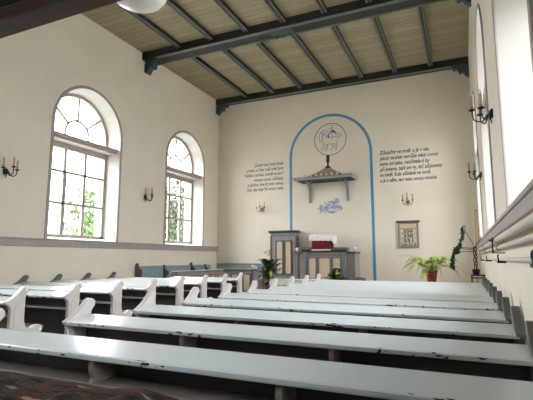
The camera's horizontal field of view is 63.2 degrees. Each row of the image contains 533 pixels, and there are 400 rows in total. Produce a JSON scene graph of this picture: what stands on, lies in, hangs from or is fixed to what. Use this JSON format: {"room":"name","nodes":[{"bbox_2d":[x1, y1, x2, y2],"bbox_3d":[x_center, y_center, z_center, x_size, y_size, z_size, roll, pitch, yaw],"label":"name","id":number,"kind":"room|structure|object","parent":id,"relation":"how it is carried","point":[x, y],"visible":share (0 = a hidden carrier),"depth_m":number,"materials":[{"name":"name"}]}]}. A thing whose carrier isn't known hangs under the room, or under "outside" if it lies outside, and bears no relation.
{"room":"church","nodes":[
{"label":"church","id":0,"kind":"room"},
{"bbox_2d":[0,13,218,284],"bbox_3d":[-6.097,-1.418,8.317,0.750,7.660,18.850,-3,-8,24],"label":"wall","id":1,"kind":"structure","parent":0,"point":[38,64],"depth_m":11.73,"materials":[{"name":"paint"}]},
{"bbox_2d":[1,155,18,177],"bbox_3d":[-5.238,-0.695,8.863,0.309,0.476,0.293,3,-8,-22],"label":"wall sconce","id":2,"kind":"object","parent":1,"relation":"attached to","point":[5,170],"visible":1,"depth_m":8.83,"materials":[{"name":"black metal"}]},
{"bbox_2d":[47,93,117,238],"bbox_3d":[-4.734,-0.906,11.031,0.480,3.710,2.096,-3,-8,24],"label":"window","id":3,"kind":"structure","parent":1,"relation":"in","point":[64,141],"depth_m":11.24,"materials":[{"name":"paint"}]},
{"bbox_2d":[44,85,122,241],"bbox_3d":[-4.483,-0.943,10.921,0.032,3.915,2.270,-3,-8,24],"label":"trim","id":4,"kind":"structure","parent":1,"relation":"attached to","point":[65,92],"depth_m":10.34,"materials":[{"name":"grey paint"}]},
{"bbox_2d":[0,236,218,250],"bbox_3d":[-5.724,0.708,7.860,0.070,0.175,18.850,-3,-8,24],"label":"trim","id":5,"kind":"structure","parent":1,"relation":"attached to","point":[10,241],"depth_m":10.83,"materials":[{"name":"grey paint"}]},
{"bbox_2d":[144,186,153,201],"bbox_3d":[-3.458,-0.179,12.765,0.309,0.476,0.293,3,-8,-22],"label":"wall sconce","id":6,"kind":"object","parent":1,"relation":"attached to","point":[145,196],"visible":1,"depth_m":12.72,"materials":[{"name":"black metal"}]},
{"bbox_2d":[144,59,161,74],"bbox_3d":[-3.416,-4.026,13.120,0.495,0.354,0.260,-3,-8,24],"label":"corbel","id":7,"kind":"object","parent":1,"relation":"attached to","point":[151,65],"visible":1,"depth_m":13.09,"materials":[{"name":"teal paint"}]},
{"bbox_2d":[165,136,201,243],"bbox_3d":[-2.991,-0.391,14.851,0.480,3.710,2.096,-3,-8,24],"label":"window","id":8,"kind":"structure","parent":1,"relation":"in","point":[181,176],"depth_m":15.12,"materials":[{"name":"paint"}]},
{"bbox_2d":[163,130,204,245],"bbox_3d":[-2.740,-0.428,14.741,0.032,3.915,2.270,-3,-8,24],"label":"trim","id":9,"kind":"structure","parent":1,"relation":"attached to","point":[182,131],"depth_m":14.38,"materials":[{"name":"grey paint"}]},
{"bbox_2d":[81,0,468,99],"bbox_3d":[-1.675,-5.403,6.836,10.450,0.250,19.850,-3,-8,24],"label":"ceiling","id":10,"kind":"structure","parent":0,"point":[447,22],"depth_m":12.26,"materials":[{"name":"brown wood"}]},
{"bbox_2d":[116,0,166,13],"bbox_3d":[-1.409,-3.807,4.977,0.640,3.410,0.640,-3,-8,24],"label":"pendant lamp","id":11,"kind":"object","parent":10,"relation":"hanging from","point":[136,6],"visible":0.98,"depth_m":4.77,"materials":[{"name":"white glass"}]},
{"bbox_2d":[116,3,179,47],"bbox_3d":[-3.267,-4.665,10.912,0.140,0.129,3.520,-3,-8,24],"label":"rafter","id":12,"kind":"object","parent":10,"relation":"attached to","point":[140,17],"visible":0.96,"depth_m":11.49,"materials":[{"name":"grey wood"}]},
{"bbox_2d":[166,0,212,39],"bbox_3d":[-2.273,-4.724,10.467,0.140,0.129,3.520,-3,-8,24],"label":"rafter","id":13,"kind":"object","parent":10,"relation":"attached to","point":[172,4],"visible":1,"depth_m":11.04,"materials":[{"name":"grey wood"}]},
{"bbox_2d":[191,57,247,97],"bbox_3d":[-1.552,-4.159,14.669,0.140,0.129,3.760,-3,-8,24],"label":"rafter","id":14,"kind":"object","parent":10,"relation":"attached to","point":[198,60],"visible":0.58,"depth_m":14.49,"materials":[{"name":"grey wood"}]},
{"bbox_2d":[213,0,247,31],"bbox_3d":[-1.280,-4.783,10.022,0.140,0.129,3.520,-3,-8,24],"label":"rafter","id":15,"kind":"object","parent":10,"relation":"attached to","point":[230,13],"visible":1,"depth_m":10.86,"materials":[{"name":"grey wood"}]},
{"bbox_2d":[222,50,273,92],"bbox_3d":[-0.559,-4.218,14.223,0.140,0.129,3.760,-3,-8,24],"label":"rafter","id":16,"kind":"object","parent":10,"relation":"attached to","point":[233,57],"visible":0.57,"depth_m":14.07,"materials":[{"name":"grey wood"}]},
{"bbox_2d":[264,0,285,22],"bbox_3d":[-0.287,-4.843,9.577,0.140,0.129,3.520,-3,-8,24],"label":"rafter","id":17,"kind":"object","parent":10,"relation":"attached to","point":[271,4],"visible":1,"depth_m":10.65,"materials":[{"name":"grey wood"}]},
{"bbox_2d":[256,42,301,88],"bbox_3d":[0.434,-4.277,13.778,0.140,0.129,3.760,-3,-8,24],"label":"rafter","id":18,"kind":"object","parent":10,"relation":"attached to","point":[267,52],"visible":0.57,"depth_m":13.57,"materials":[{"name":"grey wood"}]},
{"bbox_2d":[142,0,447,64],"bbox_3d":[0.441,-4.529,11.439,8.950,0.252,0.520,-3,-8,24],"label":"ceiling beam","id":19,"kind":"structure","parent":10,"relation":"attached to","point":[358,10],"depth_m":11.23,"materials":[{"name":"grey wood"}]},
{"bbox_2d":[269,27,295,38],"bbox_3d":[0.418,-4.383,11.430,0.600,0.080,0.400,-3,-8,24],"label":"plate","id":20,"kind":"object","parent":19,"relation":"attached to","point":[282,33],"visible":1,"depth_m":11.43,"materials":[{"name":"teal paint"}]},
{"bbox_2d":[292,34,331,83],"bbox_3d":[1.427,-4.336,13.333,0.140,0.129,3.760,-3,-8,24],"label":"rafter","id":21,"kind":"object","parent":10,"relation":"attached to","point":[297,38],"visible":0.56,"depth_m":13.15,"materials":[{"name":"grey wood"}]},
{"bbox_2d":[314,0,326,12],"bbox_3d":[0.706,-4.902,9.131,0.140,0.129,3.520,-3,-8,24],"label":"rafter","id":22,"kind":"object","parent":10,"relation":"attached to","point":[321,5],"visible":1,"depth_m":10.44,"materials":[{"name":"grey wood"}]},
{"bbox_2d":[216,56,468,105],"bbox_3d":[2.153,-4.024,15.191,8.950,0.252,0.270,-3,-8,24],"label":"ceiling beam","id":23,"kind":"structure","parent":10,"relation":"attached to","point":[443,65],"depth_m":14.78,"materials":[{"name":"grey wood"}]},
{"bbox_2d":[330,26,362,77],"bbox_3d":[2.420,-4.396,12.888,0.140,0.129,3.760,-3,-8,24],"label":"rafter","id":24,"kind":"object","parent":10,"relation":"attached to","point":[335,30],"visible":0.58,"depth_m":12.67,"materials":[{"name":"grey wood"}]},
{"bbox_2d":[372,16,396,72],"bbox_3d":[3.413,-4.455,12.443,0.140,0.129,3.760,-3,-8,24],"label":"rafter","id":25,"kind":"object","parent":10,"relation":"attached to","point":[376,20],"visible":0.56,"depth_m":12.22,"materials":[{"name":"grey wood"}]},
{"bbox_2d":[417,6,432,66],"bbox_3d":[4.407,-4.514,11.997,0.140,0.129,3.760,-3,-8,24],"label":"rafter","id":26,"kind":"object","parent":10,"relation":"attached to","point":[421,13],"visible":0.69,"depth_m":11.76,"materials":[{"name":"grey wood"}]},
{"bbox_2d":[217,70,481,282],"bbox_3d":[2.309,-0.504,15.072,10.450,7.660,0.500,-3,-8,24],"label":"wall","id":27,"kind":"structure","parent":0,"point":[429,110],"depth_m":14.46,"materials":[{"name":"paint"}]},
{"bbox_2d":[216,104,228,115],"bbox_3d":[-1.702,-3.520,16.877,0.495,0.354,0.260,-3,-8,24],"label":"corbel","id":28,"kind":"object","parent":27,"relation":"attached to","point":[219,108],"visible":1,"depth_m":16.84,"materials":[{"name":"teal paint"}]},
{"bbox_2d":[245,162,282,191],"bbox_3d":[-0.102,-0.835,15.937,1.565,1.065,0.001,-3,-8,24],"label":"lettering","id":29,"kind":"object","parent":27,"relation":"attached to","point":[266,188],"depth_m":15.88,"materials":[{"name":"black paint"}]},
{"bbox_2d":[293,155,356,202],"bbox_3d":[1.964,-0.738,14.516,2.010,1.535,0.845,-3,-8,24],"label":"canopy","id":30,"kind":"object","parent":27,"relation":"attached to","point":[327,174],"visible":1,"depth_m":14.39,"materials":[{"name":"paint"}]},
{"bbox_2d":[314,123,345,154],"bbox_3d":[2.211,-2.111,15.054,1.150,1.150,0.004,-3,-8,24],"label":"lamb emblem","id":31,"kind":"object","parent":27,"relation":"attached to","point":[333,131],"visible":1,"depth_m":15.08,"materials":[{"name":"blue paint"}]},
{"bbox_2d":[318,198,342,213],"bbox_3d":[2.167,0.205,14.762,0.888,0.546,0.004,-3,-8,24],"label":"lettering","id":32,"kind":"object","parent":27,"relation":"attached to","point":[336,199],"visible":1,"depth_m":14.73},
{"bbox_2d":[290,114,376,280],"bbox_3d":[2.173,0.123,14.770,2.950,6.335,0.004,-3,-8,24],"label":"arch","id":33,"kind":"object","parent":27,"relation":"attached to","point":[326,115],"visible":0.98,"depth_m":14.52,"materials":[{"name":"blue paint"}]},
{"bbox_2d":[396,220,419,247],"bbox_3d":[4.435,1.065,13.559,0.703,0.837,0.099,-3,-8,24],"label":"hymn board","id":34,"kind":"object","parent":27,"relation":"attached to","point":[408,231],"visible":1,"depth_m":13.56,"materials":[{"name":"grey paint"}]},
{"bbox_2d":[380,147,441,182],"bbox_3d":[4.583,-1.132,13.839,1.890,1.113,0.001,-3,-8,24],"label":"wall lettering","id":35,"kind":"object","parent":27,"relation":"attached to","point":[426,148],"depth_m":13.85,"materials":[{"name":"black paint"}]},
{"bbox_2d":[451,64,468,76],"bbox_3d":[6.002,-3.980,13.423,0.495,0.354,0.260,-3,-8,24],"label":"corbel","id":36,"kind":"object","parent":27,"relation":"attached to","point":[464,68],"visible":0.94,"depth_m":13.33,"materials":[{"name":"teal paint"}]},
{"bbox_2d":[468,0,532,344],"bbox_3d":[2.741,-1.945,4.354,0.750,7.660,18.850,-3,-8,24],"label":"wall","id":37,"kind":"structure","parent":0,"point":[514,279],"depth_m":4.58,"materials":[{"name":"paint"}]},
{"bbox_2d":[456,0,470,6],"bbox_3d":[4.288,-4.486,9.667,0.495,0.354,0.260,-3,-8,24],"label":"corbel","id":38,"kind":"object","parent":37,"relation":"attached to","point":[466,2],"visible":0.97,"depth_m":9.61,"materials":[{"name":"teal paint"}]},
{"bbox_2d":[468,160,481,180],"bbox_3d":[4.524,-0.643,9.429,0.309,0.476,0.293,3,-8,-22],"label":"wall sconce","id":39,"kind":"object","parent":37,"relation":"attached to","point":[469,171],"visible":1,"depth_m":9.37,"materials":[{"name":"black metal"}]},
{"bbox_2d":[472,209,478,282],"bbox_3d":[6.154,1.632,12.611,0.176,2.774,0.104,-3,-8,24],"label":"pipe","id":40,"kind":"object","parent":37,"relation":"attached to","point":[474,210],"visible":0.51,"depth_m":12.68,"materials":[{"name":"beige plastic"}]},
{"bbox_2d":[472,91,483,237],"bbox_3d":[5.487,-0.890,11.271,0.032,3.915,2.270,-3,-8,24],"label":"trim","id":41,"kind":"structure","parent":37,"relation":"attached to","point":[472,91],"depth_m":10.43,"materials":[{"name":"grey paint"}]},
{"bbox_2d":[468,89,492,123],"bbox_3d":[2.855,-1.235,5.785,0.309,0.476,0.293,3,-8,-22],"label":"wall sconce","id":42,"kind":"object","parent":37,"relation":"attached to","point":[480,107],"visible":1,"depth_m":5.74,"materials":[{"name":"black metal"}]},
{"bbox_2d":[478,89,481,106],"bbox_3d":[2.793,-1.338,5.661,0.038,0.245,0.038,-3,-8,24],"label":"candle","id":43,"kind":"object","parent":42,"relation":"on","point":[479,95],"depth_m":5.64,"materials":[{"name":"white wax"}]},
{"bbox_2d":[476,3,495,230],"bbox_3d":[3.744,-1.405,7.451,0.032,3.915,2.270,-3,-8,24],"label":"trim","id":44,"kind":"structure","parent":37,"relation":"attached to","point":[478,5],"depth_m":6.55,"materials":[{"name":"grey paint"}]},
{"bbox_2d":[477,213,532,251],"bbox_3d":[3.116,0.574,5.920,0.121,0.092,14.400,-3,-8,24],"label":"pipe","id":45,"kind":"object","parent":37,"relation":"attached to","point":[527,222],"visible":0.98,"depth_m":3.27,"materials":[{"name":"white metal"}]},
{"bbox_2d":[478,179,532,247],"bbox_3d":[2.367,0.188,4.238,0.070,0.150,18.850,-3,-8,24],"label":"trim","id":46,"kind":"structure","parent":37,"relation":"attached to","point":[521,207],"depth_m":3.58,"materials":[{"name":"grey paint"}]},
{"bbox_2d":[478,233,532,254],"bbox_3d":[3.126,0.668,5.903,0.099,0.068,14.400,-3,-8,24],"label":"pipe","id":47,"kind":"object","parent":37,"relation":"attached to","point":[528,238],"visible":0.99,"depth_m":3.49,"materials":[{"name":"beige metal"}]},
{"bbox_2d":[479,250,532,267],"bbox_3d":[3.107,0.789,5.840,0.095,0.107,14.300,-3,-8,24],"label":"hook rail","id":48,"kind":"object","parent":37,"relation":"attached to","point":[503,259],"visible":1,"depth_m":3.71,"materials":[{"name":"beige paint"}]},
{"bbox_2d":[491,0,532,207],"bbox_3d":[2.025,-1.912,3.686,0.032,3.915,2.270,-3,-8,24],"label":"trim","id":49,"kind":"structure","parent":37,"relation":"attached to","point":[529,2],"depth_m":4.49,"materials":[{"name":"grey paint"}]},
{"bbox_3d":[-1.680,2.213,5.812,10.450,0.200,19.850,-3,-8,24],"label":"floor","id":50,"kind":"structure","parent":0,"visible":0},
{"bbox_2d":[0,286,43,331],"bbox_3d":[-4.563,1.665,6.122,3.442,0.965,0.602,-3,-8,24],"label":"pew","id":51,"kind":"object","parent":50,"relation":"on","point":[14,306],"visible":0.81,"depth_m":5.36,"materials":[{"name":"grey paint"}]},
{"bbox_2d":[0,296,10,304],"bbox_3d":[-4.648,1.328,5.993,3.358,0.073,0.212,-3,-8,24],"label":"shelf","id":52,"kind":"object","parent":51,"relation":"attached to","point":[3,299],"depth_m":5.32,"materials":[{"name":"paint"}]},
{"bbox_2d":[0,283,82,334],"bbox_3d":[-4.213,1.769,6.890,3.442,0.965,0.602,-3,-8,24],"label":"pew","id":53,"kind":"object","parent":50,"relation":"on","point":[49,309],"visible":0.52,"depth_m":6.29,"materials":[{"name":"paint"}]},
{"bbox_2d":[0,289,67,298],"bbox_3d":[-4.298,1.432,6.760,3.358,0.073,0.212,-3,-8,24],"label":"shelf","id":54,"kind":"object","parent":53,"relation":"attached to","point":[3,292],"depth_m":6.29,"materials":[{"name":"paint"}]},
{"bbox_2d":[25,304,65,309],"bbox_3d":[-4.290,1.610,6.753,3.318,0.024,0.178,-3,-8,24],"label":"shelf","id":55,"kind":"object","parent":53,"relation":"attached to","point":[36,306],"depth_m":6.26,"materials":[{"name":"paint"}]},
{"bbox_2d":[0,280,132,316],"bbox_3d":[-3.863,1.872,7.657,3.442,0.965,0.602,-3,-8,24],"label":"pew","id":56,"kind":"object","parent":50,"relation":"on","point":[108,301],"visible":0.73,"depth_m":7.03,"materials":[{"name":"paint"}]},
{"bbox_2d":[0,284,111,293],"bbox_3d":[-3.947,1.535,7.528,3.358,0.073,0.212,-3,-8,24],"label":"shelf","id":57,"kind":"object","parent":56,"relation":"attached to","point":[85,290],"depth_m":7.30,"materials":[{"name":"paint"}]},
{"bbox_2d":[79,299,110,303],"bbox_3d":[-3.940,1.713,7.521,3.318,0.024,0.178,-3,-8,24],"label":"shelf","id":58,"kind":"object","parent":56,"relation":"attached to","point":[97,301],"depth_m":7.00,"materials":[{"name":"paint"}]},
{"bbox_2d":[13,275,157,316],"bbox_3d":[-3.512,1.976,8.425,3.442,0.965,0.602,-3,-8,24],"label":"pew","id":59,"kind":"object","parent":50,"relation":"on","point":[132,295],"visible":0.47,"depth_m":7.89,"materials":[{"name":"paint"}]},
{"bbox_2d":[15,281,147,290],"bbox_3d":[-3.597,1.639,8.295,3.358,0.073,0.212,-3,-8,24],"label":"shelf","id":60,"kind":"object","parent":59,"relation":"attached to","point":[125,287],"depth_m":8.17,"materials":[{"name":"paint"}]},
{"bbox_2d":[122,296,143,298],"bbox_3d":[-3.590,1.817,8.288,3.318,0.024,0.178,-3,-8,24],"label":"shelf","id":61,"kind":"object","parent":59,"relation":"attached to","point":[123,297],"depth_m":7.69,"materials":[{"name":"paint"}]},
{"bbox_2d":[50,274,184,305],"bbox_3d":[-3.162,2.079,9.193,3.442,0.965,0.602,-3,-8,24],"label":"pew","id":62,"kind":"object","parent":50,"relation":"on","point":[172,294],"visible":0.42,"depth_m":8.58,"materials":[{"name":"paint"}]},
{"bbox_2d":[53,280,175,287],"bbox_3d":[-3.247,1.742,9.063,3.358,0.073,0.212,-3,-8,24],"label":"shelf","id":63,"kind":"object","parent":62,"relation":"attached to","point":[158,285],"depth_m":8.97,"materials":[{"name":"paint"}]},
{"bbox_2d":[156,293,175,295],"bbox_3d":[-3.240,1.920,9.056,3.318,0.024,0.178,-3,-8,24],"label":"shelf","id":64,"kind":"object","parent":62,"relation":"attached to","point":[157,294],"depth_m":8.48,"materials":[{"name":"paint"}]},
{"bbox_2d":[81,273,211,299],"bbox_3d":[-2.812,2.183,9.960,3.442,0.965,0.602,-3,-8,24],"label":"pew","id":65,"kind":"object","parent":50,"relation":"on","point":[188,285],"visible":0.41,"depth_m":9.39,"materials":[{"name":"paint"}]},
{"bbox_2d":[84,278,199,284],"bbox_3d":[-2.897,1.845,9.831,3.358,0.073,0.212,-3,-8,24],"label":"shelf","id":66,"kind":"object","parent":65,"relation":"attached to","point":[91,279],"depth_m":9.79,"materials":[{"name":"paint"}]},
{"bbox_2d":[106,272,227,298],"bbox_3d":[-2.462,2.286,10.728,3.442,0.965,0.602,-3,-8,24],"label":"pew","id":67,"kind":"object","parent":50,"relation":"on","point":[215,287],"visible":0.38,"depth_m":10.11,"materials":[{"name":"paint"}]},
{"bbox_2d":[109,277,220,282],"bbox_3d":[-2.546,1.949,10.598,3.358,0.073,0.212,-3,-8,24],"label":"shelf","id":68,"kind":"object","parent":67,"relation":"attached to","point":[145,278],"depth_m":10.54,"materials":[{"name":"paint"}]},
{"bbox_2d":[135,262,210,277],"bbox_3d":[-2.669,2.598,13.852,0.501,1.180,3.950,-3,-8,24],"label":"bench","id":69,"kind":"object","parent":50,"relation":"on","point":[162,271],"visible":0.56,"depth_m":13.21,"materials":[{"name":"blue paint"}]},
{"bbox_2d":[169,269,223,276],"bbox_3d":[-2.065,2.623,13.191,0.295,0.955,2.610,-3,-8,24],"label":"desk","id":70,"kind":"object","parent":50,"relation":"on","point":[212,272],"visible":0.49,"depth_m":13.08,"materials":[{"name":"grey paint"}]},
{"bbox_2d":[166,271,245,292],"bbox_3d":[-1.569,2.357,11.252,2.172,0.965,0.602,-3,-8,24],"label":"pew","id":71,"kind":"object","parent":50,"relation":"on","point":[236,283],"visible":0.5,"depth_m":10.83,"materials":[{"name":"grey paint"}]},
{"bbox_2d":[169,276,236,280],"bbox_3d":[-1.654,2.020,11.123,2.088,0.073,0.212,-3,-8,24],"label":"shelf","id":72,"kind":"object","parent":71,"relation":"attached to","point":[228,279],"depth_m":11.09,"materials":[{"name":"paint"}]},
{"bbox_2d":[223,265,258,291],"bbox_3d":[-0.985,2.752,14.697,1.380,1.102,0.480,-3,-8,24],"label":"desk","id":73,"kind":"object","parent":50,"relation":"on","point":[249,275],"visible":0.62,"depth_m":14.40,"materials":[{"name":"grey paint"}]},
{"bbox_2d":[218,263,264,288],"bbox_3d":[-1.037,2.820,15.576,1.900,1.200,0.501,-3,-8,24],"label":"bench","id":74,"kind":"object","parent":50,"relation":"on","point":[220,265],"visible":0.38,"depth_m":15.73,"materials":[{"name":"blue paint"}]},
{"bbox_2d":[0,308,532,399],"bbox_3d":[-0.373,1.167,2.395,3.482,0.965,0.602,-3,-8,24],"label":"pew","id":75,"kind":"object","parent":50,"relation":"on","point":[179,372],"visible":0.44,"depth_m":2.18,"materials":[{"name":"paint"}]},
{"bbox_2d":[0,359,274,399],"bbox_3d":[-0.439,1.007,2.253,3.358,0.024,0.178,-3,-8,24],"label":"shelf","id":76,"kind":"object","parent":75,"relation":"attached to","point":[181,390],"depth_m":2.41,"materials":[{"name":"paint"}]},
{"bbox_2d":[268,230,299,278],"bbox_3d":[0.612,2.202,15.003,1.080,2.275,0.314,-3,-8,24],"label":"pulpit","id":77,"kind":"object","parent":50,"relation":"on","point":[283,243],"depth_m":14.95,"materials":[{"name":"grey paint"}]},
{"bbox_2d":[62,298,532,380],"bbox_3d":[-0.022,1.270,3.162,3.482,0.965,0.602,-3,-8,24],"label":"pew","id":78,"kind":"object","parent":50,"relation":"on","point":[475,358],"visible":0.48,"depth_m":2.82,"materials":[{"name":"paint"}]},
{"bbox_2d":[65,314,532,366],"bbox_3d":[-0.096,0.932,3.028,3.398,0.073,0.212,-3,-8,24],"label":"shelf","id":79,"kind":"object","parent":78,"relation":"attached to","point":[477,351],"depth_m":2.78,"materials":[{"name":"paint"}]},
{"bbox_2d":[294,247,359,279],"bbox_3d":[1.962,2.398,14.169,2.100,1.665,0.690,-3,-8,24],"label":"altar","id":80,"kind":"object","parent":50,"relation":"on","point":[307,262],"visible":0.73,"depth_m":13.96,"materials":[{"name":"grey paint"}]},
{"bbox_2d":[309,234,336,250],"bbox_3d":[1.844,1.379,14.139,0.820,0.557,0.459,-3,-8,24],"label":"book","id":81,"kind":"object","parent":80,"relation":"on","point":[320,242],"visible":0.98,"depth_m":13.96,"materials":[{"name":"red fabric"}]},
{"bbox_2d":[132,291,525,344],"bbox_3d":[0.328,1.374,3.930,3.482,0.965,0.602,-3,-8,24],"label":"pew","id":82,"kind":"object","parent":50,"relation":"on","point":[514,333],"visible":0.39,"depth_m":3.60,"materials":[{"name":"paint"}]},
{"bbox_2d":[135,304,519,338],"bbox_3d":[0.254,1.036,3.795,3.398,0.073,0.212,-3,-8,24],"label":"shelf","id":83,"kind":"object","parent":82,"relation":"attached to","point":[494,330],"depth_m":3.58,"materials":[{"name":"paint"}]},
{"bbox_2d":[181,287,511,323],"bbox_3d":[0.678,1.477,4.697,3.482,0.965,0.602,-3,-8,24],"label":"pew","id":84,"kind":"object","parent":50,"relation":"on","point":[501,317],"visible":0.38,"depth_m":4.38,"materials":[{"name":"paint"}]},
{"bbox_2d":[184,298,508,322],"bbox_3d":[0.604,1.139,4.563,3.398,0.073,0.212,-3,-8,24],"label":"shelf","id":85,"kind":"object","parent":84,"relation":"attached to","point":[380,311],"depth_m":4.39,"materials":[{"name":"paint"}]},
{"bbox_2d":[218,283,502,310],"bbox_3d":[1.028,1.581,5.465,3.482,0.965,0.602,-3,-8,24],"label":"pew","id":86,"kind":"object","parent":50,"relation":"on","point":[226,293],"visible":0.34,"depth_m":5.17,"materials":[{"name":"paint"}]},
{"bbox_2d":[220,293,498,310],"bbox_3d":[0.955,1.243,5.330,3.398,0.073,0.212,-3,-8,24],"label":"shelf","id":87,"kind":"object","parent":86,"relation":"attached to","point":[482,306],"depth_m":5.18,"materials":[{"name":"paint"}]},
{"bbox_2d":[246,280,496,302],"bbox_3d":[1.379,1.684,6.232,3.482,0.965,0.602,-3,-8,24],"label":"pew","id":88,"kind":"object","parent":50,"relation":"on","point":[252,290],"visible":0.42,"depth_m":5.97,"materials":[{"name":"paint"}]},
{"bbox_2d":[249,289,493,302],"bbox_3d":[1.305,1.346,6.098,3.398,0.073,0.212,-3,-8,24],"label":"shelf","id":89,"kind":"object","parent":88,"relation":"attached to","point":[251,291],"depth_m":5.97,"materials":[{"name":"paint"}]},
{"bbox_2d":[269,278,492,296],"bbox_3d":[1.729,1.787,7.000,3.482,0.965,0.602,-3,-8,24],"label":"pew","id":90,"kind":"object","parent":50,"relation":"on","point":[273,286],"visible":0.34,"depth_m":6.77,"materials":[{"name":"paint"}]},
{"bbox_2d":[272,286,489,296],"bbox_3d":[1.655,1.450,6.865,3.398,0.073,0.212,-3,-8,24],"label":"shelf","id":91,"kind":"object","parent":90,"relation":"attached to","point":[396,291],"depth_m":6.77,"materials":[{"name":"paint"}]},
{"bbox_2d":[287,276,489,291],"bbox_3d":[2.079,1.891,7.767,3.482,0.965,0.602,-3,-8,24],"label":"pew","id":92,"kind":"object","parent":50,"relation":"on","point":[292,279],"visible":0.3,"depth_m":7.56,"materials":[{"name":"paint"}]},
{"bbox_2d":[291,283,486,291],"bbox_3d":[2.005,1.553,7.633,3.398,0.073,0.212,-3,-8,24],"label":"shelf","id":93,"kind":"object","parent":92,"relation":"attached to","point":[292,284],"depth_m":7.54,"materials":[{"name":"paint"}]},
{"bbox_2d":[302,275,486,287],"bbox_3d":[2.429,1.994,8.535,3.482,0.965,0.602,-3,-8,24],"label":"pew","id":94,"kind":"object","parent":50,"relation":"on","point":[306,278],"visible":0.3,"depth_m":8.35,"materials":[{"name":"paint"}]},
{"bbox_2d":[305,281,483,287],"bbox_3d":[2.356,1.656,8.400,3.398,0.073,0.212,-3,-8,24],"label":"shelf","id":95,"kind":"object","parent":94,"relation":"attached to","point":[306,282],"depth_m":8.34,"materials":[{"name":"paint"}]},
{"bbox_2d":[315,274,484,284],"bbox_3d":[2.780,2.098,9.303,3.482,0.965,0.602,-3,-8,24],"label":"pew","id":96,"kind":"object","parent":50,"relation":"on","point":[318,275],"visible":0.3,"depth_m":9.15,"materials":[{"name":"paint"}]},
{"bbox_2d":[317,280,481,284],"bbox_3d":[2.706,1.760,9.168,3.398,0.073,0.212,-3,-8,24],"label":"shelf","id":97,"kind":"object","parent":96,"relation":"attached to","point":[361,281],"depth_m":9.14,"materials":[{"name":"paint"}]},
{"bbox_2d":[471,274,484,282],"bbox_3d":[5.163,2.283,10.515,0.310,0.925,0.300,-3,-8,24],"label":"table","id":98,"kind":"object","parent":50,"relation":"on","point":[472,275],"visible":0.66,"depth_m":10.50,"materials":[{"name":"wood"}]},
{"bbox_2d":[449,225,481,274],"bbox_3d":[5.003,1.202,10.500,0.548,1.214,1.129,3,-8,-19],"label":"climbing plant","id":99,"kind":"object","parent":98,"relation":"on","point":[456,250],"visible":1,"depth_m":10.80,"materials":[{"name":"green plant"}]},
{"bbox_3d":[-0.723,1.063,1.627,3.482,0.965,0.602,-3,-8,24],"label":"pew","id":100,"kind":"object","parent":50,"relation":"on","visible":0},
{"bbox_2d":[0,371,177,399],"bbox_3d":[-1.196,0.715,1.707,1.852,0.096,0.270,-3,-8,24],"label":"shawl","id":101,"kind":"object","parent":100,"relation":"on","point":[13,385],"visible":1,"depth_m":1.51,"materials":[{"name":"fabric"}]},
{"bbox_3d":[0.833,2.567,11.921,1.360,0.730,0.520,-3,-8,24],"label":"table","id":102,"kind":"object","parent":50,"relation":"on","visible":0},
{"bbox_2d":[269,278,323,284],"bbox_3d":[0.827,2.282,11.945,1.400,0.182,0.592,-3,-8,24],"label":"table cloth","id":103,"kind":"object","parent":102,"relation":"on","point":[280,281],"visible":0.34,"depth_m":11.83,"materials":[{"name":"white fabric"}]},
{"bbox_3d":[0.075,2.756,12.164,0.320,0.420,0.320,-3,-8,24],"label":"stand","id":104,"kind":"object","parent":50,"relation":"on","visible":0},
{"bbox_2d":[256,258,283,285],"bbox_3d":[0.083,2.107,12.271,0.830,0.895,0.741,-3,-8,24],"label":"potted plant","id":105,"kind":"object","parent":104,"relation":"on","point":[270,270],"visible":0.77,"depth_m":12.17,"materials":[{"name":"green plant"}]},
{"bbox_3d":[1.914,2.726,11.937,0.320,0.420,0.320,-3,-8,24],"label":"stand","id":106,"kind":"object","parent":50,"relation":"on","visible":0},
{"bbox_2d":[322,268,350,279],"bbox_3d":[1.895,2.201,12.000,0.727,0.637,0.773,6,-10,-37],"label":"potted plant","id":107,"kind":"object","parent":106,"relation":"on","point":[334,274],"visible":0.59,"depth_m":11.91,"materials":[{"name":"green plant"}]},
{"bbox_3d":[-5.664,-2.859,-2.401,10.450,7.660,0.500,-3,-8,24],"label":"wall","id":108,"kind":"structure","parent":0,"visible":0},
{"bbox_2d":[0,0,121,38],"bbox_3d":[-4.084,-2.585,1.089,8.946,1.150,7.168,-3,-8,24],"label":"gallery","id":109,"kind":"object","parent":108,"relation":"attached to","point":[16,16],"visible":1,"depth_m":3.83,"materials":[{"name":"brown wood"}]},
{"label":"outside","id":110,"kind":"structure","parent":0,"visible":0},
{"bbox_3d":[-0.871,5.029,21.869,100.000,0.300,100.000,-3,-8,24],"label":"ground","id":111,"kind":"structure","parent":110,"visible":0},
{"bbox_2d":[63,179,95,235],"bbox_3d":[-7.772,1.759,19.654,2.563,5.601,2.749,-1,-8,10],"label":"tree","id":112,"kind":"object","parent":111,"relation":"on","point":[88,219],"visible":0.27,"depth_m":19.17,"materials":[{"name":"green plant"}]},
{"bbox_2d":[165,179,184,240],"bbox_3d":[-5.257,1.875,24.712,4.289,6.720,4.304,-3,-8,24],"label":"tree","id":113,"kind":"object","parent":111,"relation":"on","point":[174,203],"visible":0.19,"depth_m":24.04,"materials":[{"name":"green plant"}]},
{"bbox_3d":[4.497,2.568,11.721,0.460,0.681,0.460,-3,-8,24],"label":"plant stand","id":114,"kind":"object","parent":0,"visible":0},
{"bbox_2d":[396,255,466,281],"bbox_3d":[4.448,1.907,11.843,1.910,0.798,1.880,-1,-8,11],"label":"potted fern","id":115,"kind":"object","parent":114,"relation":"on","point":[431,264],"visible":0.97,"depth_m":11.66,"materials":[{"name":"plant"}]},
{"bbox_2d":[426,270,437,281],"bbox_3d":[4.497,2.065,11.789,0.340,0.335,0.340,-3,-8,24],"label":"pot","id":116,"kind":"object","parent":115,"relation":"attached to","point":[431,276],"depth_m":11.67,"materials":[{"name":"ceramic"}]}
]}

